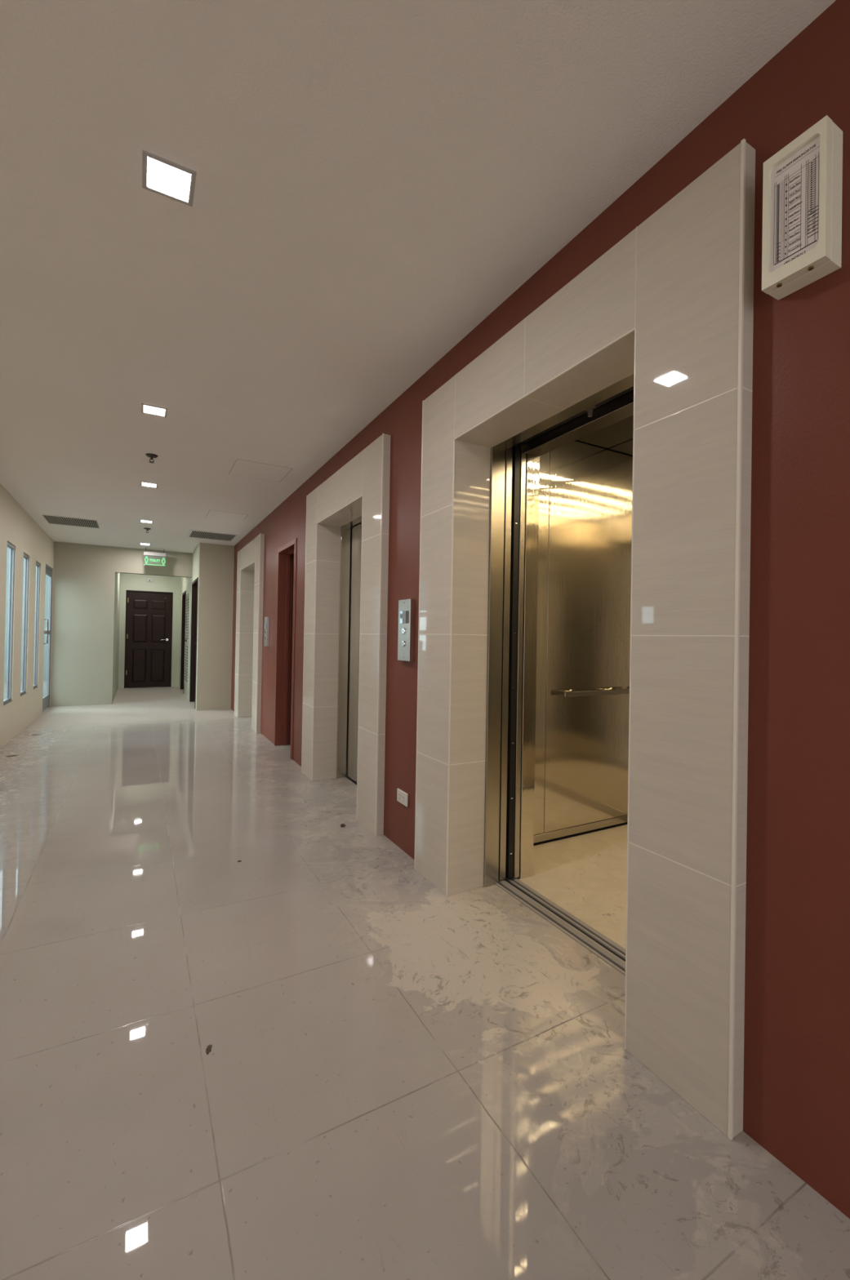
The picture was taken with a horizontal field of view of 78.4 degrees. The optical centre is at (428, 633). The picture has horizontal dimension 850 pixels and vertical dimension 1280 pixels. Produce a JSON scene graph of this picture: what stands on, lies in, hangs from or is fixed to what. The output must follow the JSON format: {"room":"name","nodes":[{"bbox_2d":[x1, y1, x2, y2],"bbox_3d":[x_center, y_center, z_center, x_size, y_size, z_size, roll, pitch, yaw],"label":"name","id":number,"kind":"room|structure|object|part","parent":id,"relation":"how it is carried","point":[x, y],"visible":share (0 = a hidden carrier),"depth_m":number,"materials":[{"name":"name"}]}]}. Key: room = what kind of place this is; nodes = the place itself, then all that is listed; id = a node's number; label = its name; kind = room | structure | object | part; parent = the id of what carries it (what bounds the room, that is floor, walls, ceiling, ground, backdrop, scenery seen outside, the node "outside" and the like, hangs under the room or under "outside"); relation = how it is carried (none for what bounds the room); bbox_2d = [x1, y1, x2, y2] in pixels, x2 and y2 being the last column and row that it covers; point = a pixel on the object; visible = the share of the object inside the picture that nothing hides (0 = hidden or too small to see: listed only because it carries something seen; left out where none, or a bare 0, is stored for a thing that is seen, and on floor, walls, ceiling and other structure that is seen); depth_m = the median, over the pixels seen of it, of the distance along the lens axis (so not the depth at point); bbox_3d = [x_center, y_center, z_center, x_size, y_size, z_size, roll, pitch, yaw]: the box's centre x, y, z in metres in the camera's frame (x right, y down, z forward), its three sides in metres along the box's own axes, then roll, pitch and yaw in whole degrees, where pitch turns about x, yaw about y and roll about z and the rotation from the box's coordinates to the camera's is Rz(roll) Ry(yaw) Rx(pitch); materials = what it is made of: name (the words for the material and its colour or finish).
{"room":"elevator lobby","nodes":[
{"label":"elevator lobby","id":0,"kind":"room"},
{"bbox_2d":[0,483,53,748],"bbox_3d":[-2.787,-0.141,2.523,0.050,2.589,13.120,1,0,-29],"label":"wall","id":1,"kind":"structure","parent":0,"point":[18,527],"depth_m":5.97,"materials":[{"name":"beige paint"}]},
{"bbox_2d":[3,541,14,706],"bbox_3d":[-4.435,-0.110,5.474,0.059,1.686,0.430,1,0,-29],"label":"window","id":2,"kind":"structure","parent":1,"relation":"in","point":[10,546],"depth_m":5.65,"materials":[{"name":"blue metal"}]},
{"bbox_3d":[-4.534,-0.111,5.634,0.010,1.611,0.017,1,0,-29],"label":"sash","id":3,"kind":"part","parent":2,"relation":"part of","materials":[{"name":"silver metal"}]},
{"bbox_2d":[20,552,28,696],"bbox_3d":[-4.849,-0.112,6.218,0.059,1.686,0.413,1,0,-29],"label":"window","id":4,"kind":"structure","parent":1,"relation":"in","point":[25,556],"depth_m":6.38,"materials":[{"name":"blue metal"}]},
{"bbox_3d":[-4.944,-0.113,6.370,0.010,1.611,0.017,1,0,-29],"label":"sash","id":5,"kind":"part","parent":4,"relation":"part of","materials":[{"name":"silver metal"}]},
{"bbox_2d":[33,561,39,689],"bbox_3d":[-5.258,-0.113,6.952,0.059,1.686,0.393,1,0,-29],"label":"window","id":6,"kind":"structure","parent":1,"relation":"in","point":[37,575],"depth_m":7.11,"materials":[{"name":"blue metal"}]},
{"bbox_3d":[-5.347,-0.114,7.096,0.010,1.611,0.017,1,0,-29],"label":"sash","id":7,"kind":"part","parent":6,"relation":"part of","materials":[{"name":"silver metal"}]},
{"bbox_2d":[42,564,53,711],"bbox_3d":[-5.703,0.065,7.807,0.080,2.155,0.740,1,0,-29],"label":"door","id":8,"kind":"structure","parent":1,"relation":"in","point":[49,571],"depth_m":8.05,"materials":[{"name":"silver metal"}]},
{"bbox_3d":[-5.545,-0.032,7.558,0.049,0.368,0.018,1,0,-29],"label":"handle","id":9,"kind":"part","parent":8,"relation":"part of","materials":[{"name":"silver metal"}]},
{"bbox_3d":[-5.722,0.029,7.796,0.005,1.825,0.590,1,0,-29],"label":"pane","id":10,"kind":"part","parent":8,"relation":"part of","materials":[{"name":"clear glass"}]},
{"bbox_2d":[112,573,120,701],"bbox_3d":[-5.936,-0.141,9.812,0.120,2.589,2.680,1,0,-29],"label":"wall","id":11,"kind":"structure","parent":0,"point":[117,599],"depth_m":9.67,"materials":[{"name":"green paint"}]},
{"bbox_2d":[50,541,192,706],"bbox_3d":[-5.057,-0.134,8.698,1.986,2.589,0.120,1,0,-29],"label":"wall","id":12,"kind":"structure","parent":0,"point":[84,575],"depth_m":8.39,"materials":[{"name":"beige paint"}]},
{"bbox_2d":[118,573,181,688],"bbox_3d":[-6.117,-0.133,11.330,1.280,2.589,0.150,1,0,-29],"label":"wall","id":13,"kind":"structure","parent":0,"point":[138,582],"depth_m":11.34,"materials":[{"name":"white paint"}]},
{"bbox_2d":[124,590,173,688],"bbox_3d":[-6.068,0.121,11.310,0.895,2.083,0.173,1,0,-29],"label":"door","id":14,"kind":"structure","parent":13,"relation":"in","point":[148,614],"depth_m":11.29,"materials":[{"name":"brown wood"}]},
{"bbox_2d":[178,544,199,709],"bbox_3d":[-4.518,-0.116,9.937,0.160,2.589,4.040,1,0,-29],"label":"wall","id":15,"kind":"structure","parent":0,"point":[186,582],"depth_m":9.32,"materials":[{"name":"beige paint"}]},
{"bbox_2d":[180,590,186,689],"bbox_3d":[-4.952,0.162,10.697,0.168,2.030,0.930,1,0,-29],"label":"door","id":16,"kind":"structure","parent":15,"relation":"in","point":[184,594],"depth_m":11.04,"materials":[{"name":"brown wood"}]},
{"bbox_2d":[183,591,190,697],"bbox_3d":[-4.485,0.214,9.813,0.210,1.930,0.830,1,0,-29],"label":"door","id":17,"kind":"structure","parent":15,"relation":"in","point":[188,595],"depth_m":9.76,"materials":[{"name":"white paint"}]},
{"bbox_2d":[189,577,198,708],"bbox_3d":[-3.818,0.146,8.659,0.168,2.070,1.015,1,0,-29],"label":"door","id":18,"kind":"structure","parent":15,"relation":"in","point":[195,584],"depth_m":9.04,"materials":[{"name":"brown wood"}]},
{"bbox_2d":[195,542,234,710],"bbox_3d":[-3.266,-0.106,8.264,0.723,2.589,0.100,1,0,-29],"label":"wall","id":19,"kind":"structure","parent":0,"point":[216,562],"depth_m":8.16,"materials":[{"name":"beige paint"}]},
{"bbox_2d":[231,539,241,711],"bbox_3d":[-2.863,-0.101,8.058,0.220,2.589,0.652,1,0,-29],"label":"wall","id":20,"kind":"structure","parent":0,"point":[237,547],"depth_m":8.13,"materials":[{"name":"red paint"}]},
{"bbox_2d":[240,519,264,549],"bbox_3d":[-2.284,-1.294,7.063,0.220,0.199,1.646,1,0,-29],"label":"wall","id":21,"kind":"structure","parent":0,"point":[259,529],"depth_m":6.90,"materials":[{"name":"red paint"}]},
{"bbox_2d":[260,475,312,766],"bbox_3d":[-1.423,-0.095,5.469,0.220,2.589,1.981,1,0,-29],"label":"wall","id":22,"kind":"structure","parent":0,"point":[272,522],"depth_m":5.45,"materials":[{"name":"red paint"}]},
{"bbox_2d":[263,616,269,646],"bbox_3d":[-1.869,-0.026,6.000,0.040,0.337,0.146,1,0,-29],"label":"panel","id":23,"kind":"object","parent":22,"relation":"attached to","point":[266,637],"visible":1,"depth_m":5.94,"materials":[{"name":"grey metal"}]},
{"bbox_2d":[383,367,431,859],"bbox_3d":[-0.033,-0.090,2.969,0.220,2.589,0.497,1,0,-29],"label":"wall","id":24,"kind":"structure","parent":0,"point":[406,435],"depth_m":2.95,"materials":[{"name":"red paint"}]},
{"bbox_2d":[396,788,408,807],"bbox_3d":[-0.147,0.909,2.896,0.012,0.072,0.128,1,0,-29],"label":"power outlet","id":25,"kind":"object","parent":24,"relation":"attached to","point":[402,797],"visible":1,"depth_m":2.88,"materials":[{"name":"white plastic"}]},
{"bbox_2d":[398,791,400,800],"bbox_3d":[-0.163,0.909,2.915,0.002,0.046,0.034,1,0,-29],"label":"socket","id":26,"kind":"object","parent":25,"relation":"attached to","point":[399,793],"depth_m":2.91,"materials":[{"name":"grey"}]},
{"bbox_2d":[401,794,404,804],"bbox_3d":[-0.140,0.909,2.873,0.002,0.046,0.034,1,0,-29],"label":"socket","id":27,"kind":"object","parent":25,"relation":"attached to","point":[402,795],"depth_m":2.87,"materials":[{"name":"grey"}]},
{"bbox_2d":[397,599,414,661],"bbox_3d":[-0.130,-0.020,2.873,0.040,0.337,0.146,1,0,-29],"label":"panel","id":28,"kind":"object","parent":24,"relation":"attached to","point":[406,634],"visible":1,"depth_m":2.84,"materials":[{"name":"grey metal"}]},
{"bbox_2d":[0,0,835,553],"bbox_3d":[-2.282,-1.474,4.334,3.070,0.120,16.200,1,0,-29],"label":"ceiling","id":29,"kind":"structure","parent":0,"point":[375,179],"depth_m":1.67,"materials":[{"name":"paint"}]},
{"bbox_2d":[38,513,102,528],"bbox_3d":[-4.557,-1.431,6.668,0.615,0.009,0.630,1,0,-29],"label":"ceiling vent","id":30,"kind":"object","parent":29,"relation":"in","point":[49,519],"visible":1,"depth_m":6.64,"materials":[{"name":"metal"}]},
{"bbox_2d":[140,519,153,523],"bbox_3d":[-3.559,-1.416,6.576,0.144,0.006,0.144,1,0,-29],"label":"recessed light","id":31,"kind":"object","parent":29,"relation":"in","point":[141,521],"visible":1,"depth_m":6.56,"materials":[{"name":"grey"}]},
{"bbox_2d":[140,481,157,488],"bbox_3d":[-2.650,-1.412,4.942,0.144,0.006,0.144,1,0,-29],"label":"recessed light","id":32,"kind":"object","parent":29,"relation":"in","point":[142,483],"visible":1,"depth_m":4.93,"materials":[{"name":"grey plastic"}]},
{"bbox_2d":[142,482,155,487],"bbox_3d":[-2.650,-1.413,4.942,0.115,0.004,0.115,1,0,-29],"label":"diffuser","id":33,"kind":"object","parent":32,"relation":"attached to","point":[145,484],"depth_m":4.93,"materials":[{"name":"white plastic"}]},
{"bbox_2d":[145,453,158,463],"bbox_3d":[-2.193,-1.384,4.128,0.090,0.058,0.090,1,0,-29],"label":"sprinkler head","id":34,"kind":"object","parent":29,"relation":"attached to","point":[150,455],"visible":1,"depth_m":4.12},
{"bbox_2d":[141,403,167,417],"bbox_3d":[-1.732,-1.409,3.291,0.144,0.006,0.144,1,0,-29],"label":"recessed light","id":35,"kind":"object","parent":29,"relation":"in","point":[145,408],"visible":1,"depth_m":3.28,"materials":[{"name":"grey plastic"}]},
{"bbox_2d":[143,404,164,416],"bbox_3d":[-1.732,-1.409,3.291,0.115,0.004,0.115,1,0,-29],"label":"diffuser","id":36,"kind":"object","parent":35,"relation":"attached to","point":[148,409],"depth_m":3.28,"materials":[{"name":"white plastic"}]},
{"bbox_2d":[143,547,165,566],"bbox_3d":[-4.559,-1.276,8.676,0.330,0.289,0.050,1,0,-29],"label":"sign","id":37,"kind":"object","parent":29,"relation":"hanging from","point":[150,558],"visible":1,"depth_m":8.67,"materials":[{"name":"green plastic"}]},
{"bbox_3d":[-4.558,-1.212,8.676,0.318,0.162,0.008,1,0,-29],"label":"sign panel","id":38,"kind":"part","parent":37,"relation":"part of","materials":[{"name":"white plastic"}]},
{"bbox_2d":[142,150,196,206],"bbox_3d":[-0.805,-1.405,1.615,0.144,0.006,0.144,1,0,-29],"label":"recessed light","id":39,"kind":"object","parent":29,"relation":"in","point":[164,177],"visible":1,"depth_m":1.61,"materials":[{"name":"grey plastic"}]},
{"bbox_2d":[147,156,191,201],"bbox_3d":[-0.805,-1.406,1.615,0.115,0.004,0.115,1,0,-29],"label":"diffuser","id":40,"kind":"object","parent":39,"relation":"attached to","point":[166,178],"depth_m":1.61,"materials":[{"name":"white plastic"}]},
{"bbox_2d":[186,529,239,542],"bbox_3d":[-3.098,-1.399,7.468,0.630,0.009,0.610,1,0,-29],"label":"ceiling vent","id":41,"kind":"object","parent":29,"relation":"in","point":[193,533],"visible":1,"depth_m":7.45,"materials":[{"name":"metal"}]},
{"bbox_2d":[205,509,248,520],"bbox_3d":[-2.391,-1.401,6.182,0.422,0.001,0.395,1,0,-29],"label":"ceiling hatch","id":42,"kind":"object","parent":29,"relation":"attached to","point":[212,513],"visible":1,"depth_m":6.17,"materials":[{"name":"paint"}]},
{"bbox_2d":[228,458,292,482],"bbox_3d":[-1.454,-1.397,4.487,0.445,0.001,0.460,1,0,-29],"label":"ceiling hatch","id":43,"kind":"object","parent":29,"relation":"attached to","point":[242,468],"visible":1,"depth_m":4.47,"materials":[{"name":"paint"}]},
{"bbox_2d":[0,686,849,1279],"bbox_3d":[-2.338,1.225,4.309,3.050,0.100,16.200,1,0,-29],"label":"floor","id":44,"kind":"structure","parent":0,"point":[401,1078],"depth_m":1.44,"materials":[{"name":"tile"}]},
{"bbox_2d":[205,1044,212,1054],"bbox_3d":[-0.626,1.181,1.484,0.015,0.003,0.037,1,0,-12],"label":"chip","id":45,"kind":"object","parent":44,"relation":"on","point":[208,1049],"visible":1,"depth_m":1.48,"materials":[{"name":"brown"}]},
{"bbox_2d":[234,533,264,733],"bbox_3d":[-2.356,-0.006,7.026,0.208,2.400,1.649,1,0,-29],"label":"surround","id":46,"kind":"object","parent":44,"relation":"on","point":[250,569],"visible":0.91,"depth_m":7.43,"materials":[{"name":"beige ceramic"}]},
{"bbox_3d":[-2.842,-0.009,7.694,0.008,2.400,0.008,1,0,-29],"label":"edge trim","id":47,"kind":"part","parent":46,"relation":"part of","materials":[{"name":"beige tile"}]},
{"bbox_3d":[-2.701,0.143,7.432,0.006,2.098,0.006,1,0,-29],"label":"edge trim","id":48,"kind":"part","parent":46,"relation":"part of","materials":[{"name":"beige"}]},
{"bbox_3d":[-2.194,0.145,6.521,0.006,2.098,0.006,1,0,-29],"label":"edge trim","id":49,"kind":"part","parent":46,"relation":"part of","materials":[{"name":"beige"}]},
{"bbox_3d":[-2.045,-0.006,6.260,0.008,2.400,0.008,1,0,-29],"label":"edge trim","id":50,"kind":"part","parent":46,"relation":"part of","materials":[{"name":"beige"}]},
{"bbox_2d":[301,433,390,835],"bbox_3d":[-0.599,0.001,3.866,0.208,2.400,1.625,1,0,-29],"label":"surround","id":51,"kind":"object","parent":44,"relation":"on","point":[361,487],"visible":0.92,"depth_m":3.58,"materials":[{"name":"beige ceramic"}]},
{"bbox_3d":[-1.079,-0.002,4.524,0.008,2.400,0.008,1,0,-29],"label":"edge trim","id":52,"kind":"part","parent":51,"relation":"part of","materials":[{"name":"beige"}]},
{"bbox_3d":[-0.931,0.150,4.250,0.006,2.098,0.006,1,0,-29],"label":"edge trim","id":53,"kind":"part","parent":51,"relation":"part of","materials":[{"name":"beige"}]},
{"bbox_3d":[-0.671,-0.899,3.823,0.006,0.006,0.993,1,0,-29],"label":"edge trim","id":54,"kind":"part","parent":51,"relation":"part of","materials":[{"name":"beige tile"}]},
{"bbox_3d":[-0.447,0.152,3.380,0.006,2.098,0.006,1,0,-29],"label":"edge trim","id":55,"kind":"part","parent":51,"relation":"part of","materials":[{"name":"beige"}]},
{"bbox_3d":[-0.293,0.001,3.112,0.008,2.400,0.008,1,0,-29],"label":"edge trim","id":56,"kind":"part","parent":51,"relation":"part of","materials":[{"name":"beige"}]},
{"bbox_2d":[336,515,361,784],"bbox_3d":[-0.448,0.112,3.949,0.140,2.184,1.113,1,0,-29],"label":"elevator door","id":57,"kind":"structure","parent":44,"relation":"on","point":[351,531],"depth_m":4.34,"materials":[{"name":"silver metal"}]},
{"bbox_3d":[-0.432,1.203,3.960,0.059,0.004,1.033,1,0,-29],"label":"sill","id":58,"kind":"part","parent":57,"relation":"part of","materials":[{"name":"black metal"}]},
{"bbox_3d":[-0.548,0.106,4.207,0.040,2.173,0.546,1,0,-29],"label":"door panel","id":59,"kind":"part","parent":57,"relation":"part of","materials":[{"name":"silver metal"}]},
{"bbox_2d":[483,373,633,975],"bbox_3d":[0.586,0.079,2.093,0.140,2.340,1.642,1,0,-29],"label":"door frame","id":60,"kind":"structure","parent":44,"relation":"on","point":[501,454],"depth_m":2.50,"materials":[{"name":"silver metal"}]},
{"bbox_3d":[0.298,0.102,2.686,0.040,2.188,0.326,1,0,-29],"label":"door panel","id":61,"kind":"part","parent":60,"relation":"part of","materials":[{"name":"silver metal"}]},
{"bbox_3d":[0.587,1.226,2.096,0.060,0.046,1.042,1,0,-29],"label":"sill","id":62,"kind":"part","parent":60,"relation":"part of","materials":[{"name":"silver metal"}]},
{"bbox_2d":[504,386,633,961],"bbox_3d":[1.175,0.034,2.422,1.235,2.495,1.606,1,0,-29],"label":"car","id":63,"kind":"object","parent":44,"relation":"on","point":[567,763],"visible":0.29,"depth_m":3.06,"materials":[{"name":"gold metal"}]},
{"bbox_2d":[505,443,520,879],"bbox_3d":[0.405,0.130,2.587,0.032,2.140,0.062,1,0,-29],"label":"door","id":64,"kind":"structure","parent":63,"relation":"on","point":[514,663],"depth_m":2.56,"materials":[{"name":"metal"}]},
{"bbox_3d":[0.374,0.130,2.711,0.030,2.140,0.317,1,0,-29],"label":"car door","id":65,"kind":"part","parent":63,"relation":"part of","materials":[{"name":"silver metal"}]},
{"bbox_3d":[0.543,-0.009,2.961,0.323,2.323,0.012,1,0,-29],"label":"panel","id":66,"kind":"part","parent":63,"relation":"part of","materials":[{"name":"silver metal"}]},
{"bbox_3d":[0.652,1.239,2.132,0.046,0.063,1.062,1,0,-29],"label":"car sill","id":67,"kind":"part","parent":63,"relation":"part of","materials":[{"name":"silver metal"}]},
{"bbox_3d":[0.843,1.183,3.127,1.053,0.044,0.014,1,0,-29],"label":"skirting","id":68,"kind":"part","parent":63,"relation":"part of","materials":[{"name":"silver metal"}]},
{"bbox_3d":[1.002,0.001,3.217,0.721,2.323,0.012,1,0,-29],"label":"panel","id":69,"kind":"part","parent":63,"relation":"part of","materials":[{"name":"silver metal"}]},
{"bbox_3d":[1.058,0.357,3.171,0.625,0.032,0.012,1,0,-29],"label":"handrail","id":70,"kind":"part","parent":63,"relation":"part of","materials":[{"name":"silver metal"}]},
{"bbox_3d":[1.225,-1.173,2.441,1.150,0.020,1.536,1,0,-29],"label":"ceiling panel","id":71,"kind":"part","parent":63,"relation":"part of","materials":[{"name":"gold metal"}]},
{"bbox_2d":[413,138,755,1140],"bbox_3d":[0.433,0.005,2.012,0.208,2.400,1.632,1,0,-29],"label":"surround","id":72,"kind":"object","parent":44,"relation":"on","point":[669,305],"visible":0.96,"depth_m":1.43,"materials":[{"name":"beige ceramic"}]},
{"bbox_3d":[-0.049,0.002,2.672,0.008,2.400,0.008,1,0,-29],"label":"edge trim","id":73,"kind":"part","parent":72,"relation":"part of","materials":[{"name":"beige"}]},
{"bbox_3d":[0.100,0.154,2.397,0.006,2.098,0.006,1,0,-29],"label":"edge trim","id":74,"kind":"part","parent":72,"relation":"part of","materials":[{"name":"beige"}]},
{"bbox_3d":[0.362,-0.895,1.966,0.006,0.006,1.002,1,0,-29],"label":"edge trim","id":75,"kind":"part","parent":72,"relation":"part of","materials":[{"name":"beige"}]},
{"bbox_3d":[0.588,0.156,1.520,0.006,2.098,0.006,1,0,-29],"label":"edge trim","id":76,"kind":"part","parent":72,"relation":"part of","materials":[{"name":"beige"}]},
{"bbox_3d":[0.740,0.005,1.254,0.008,2.400,0.008,1,0,-29],"label":"edge trim","id":77,"kind":"part","parent":72,"relation":"part of","materials":[{"name":"beige"}]},
{"bbox_2d":[312,73,755,490],"bbox_3d":[-0.010,-1.290,2.975,0.220,0.189,3.748,1,0,-29],"label":"wall","id":78,"kind":"structure","parent":0,"point":[734,121],"depth_m":1.70,"materials":[{"name":"red paint"}]},
{"bbox_2d":[533,440,608,845],"bbox_3d":[0.677,-0.004,3.546,1.570,3.450,0.100,1,0,-29],"label":"wall","id":79,"kind":"structure","parent":0,"point":[575,440],"depth_m":3.71,"materials":[{"name":"metal"}]},
{"bbox_2d":[602,448,632,830],"bbox_3d":[1.931,0.013,2.802,0.100,3.450,2.420,1,0,-29],"label":"wall","id":80,"kind":"structure","parent":0,"point":[608,448],"depth_m":3.74,"materials":[{"name":"metal"}]},
{"bbox_2d":[742,0,849,1218],"bbox_3d":[1.788,-0.083,-0.303,0.220,2.589,3.733,1,0,-29],"label":"wall","id":81,"kind":"structure","parent":0,"point":[796,1091],"depth_m":1.17,"materials":[{"name":"red paint"}]},
{"bbox_2d":[761,115,842,300],"bbox_3d":[0.827,-0.932,1.159,0.070,0.299,0.127,1,0,-29],"label":"box","id":82,"kind":"object","parent":81,"relation":"attached to","point":[802,181],"visible":1,"depth_m":1.13,"materials":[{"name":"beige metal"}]},
{"bbox_3d":[-0.750,-0.082,5.695,1.177,2.689,1.693,1,0,-29],"label":"wall","id":83,"kind":"structure","parent":0,"visible":0},
{"bbox_2d":[274,537,297,759],"bbox_3d":[-1.138,0.148,5.480,0.762,2.113,0.749,1,0,-29],"label":"door","id":84,"kind":"structure","parent":83,"relation":"in","point":[286,553],"depth_m":5.61,"materials":[{"name":"red paint"}]},
{"label":"outside","id":85,"kind":"structure","parent":0,"visible":0},
{"bbox_2d":[3,680,46,699],"bbox_3d":[-11.153,1.230,4.097,12.540,0.180,26.000,1,0,-29],"label":"ground","id":86,"kind":"structure","parent":85,"point":[44,693],"depth_m":11.72,"materials":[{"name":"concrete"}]},
{"bbox_2d":[4,546,48,680],"bbox_3d":[-13.339,-1.398,12.202,8.500,5.120,0.300,1,0,-29],"label":"wall","id":87,"kind":"structure","parent":86,"relation":"on","point":[46,587],"depth_m":13.57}
]}

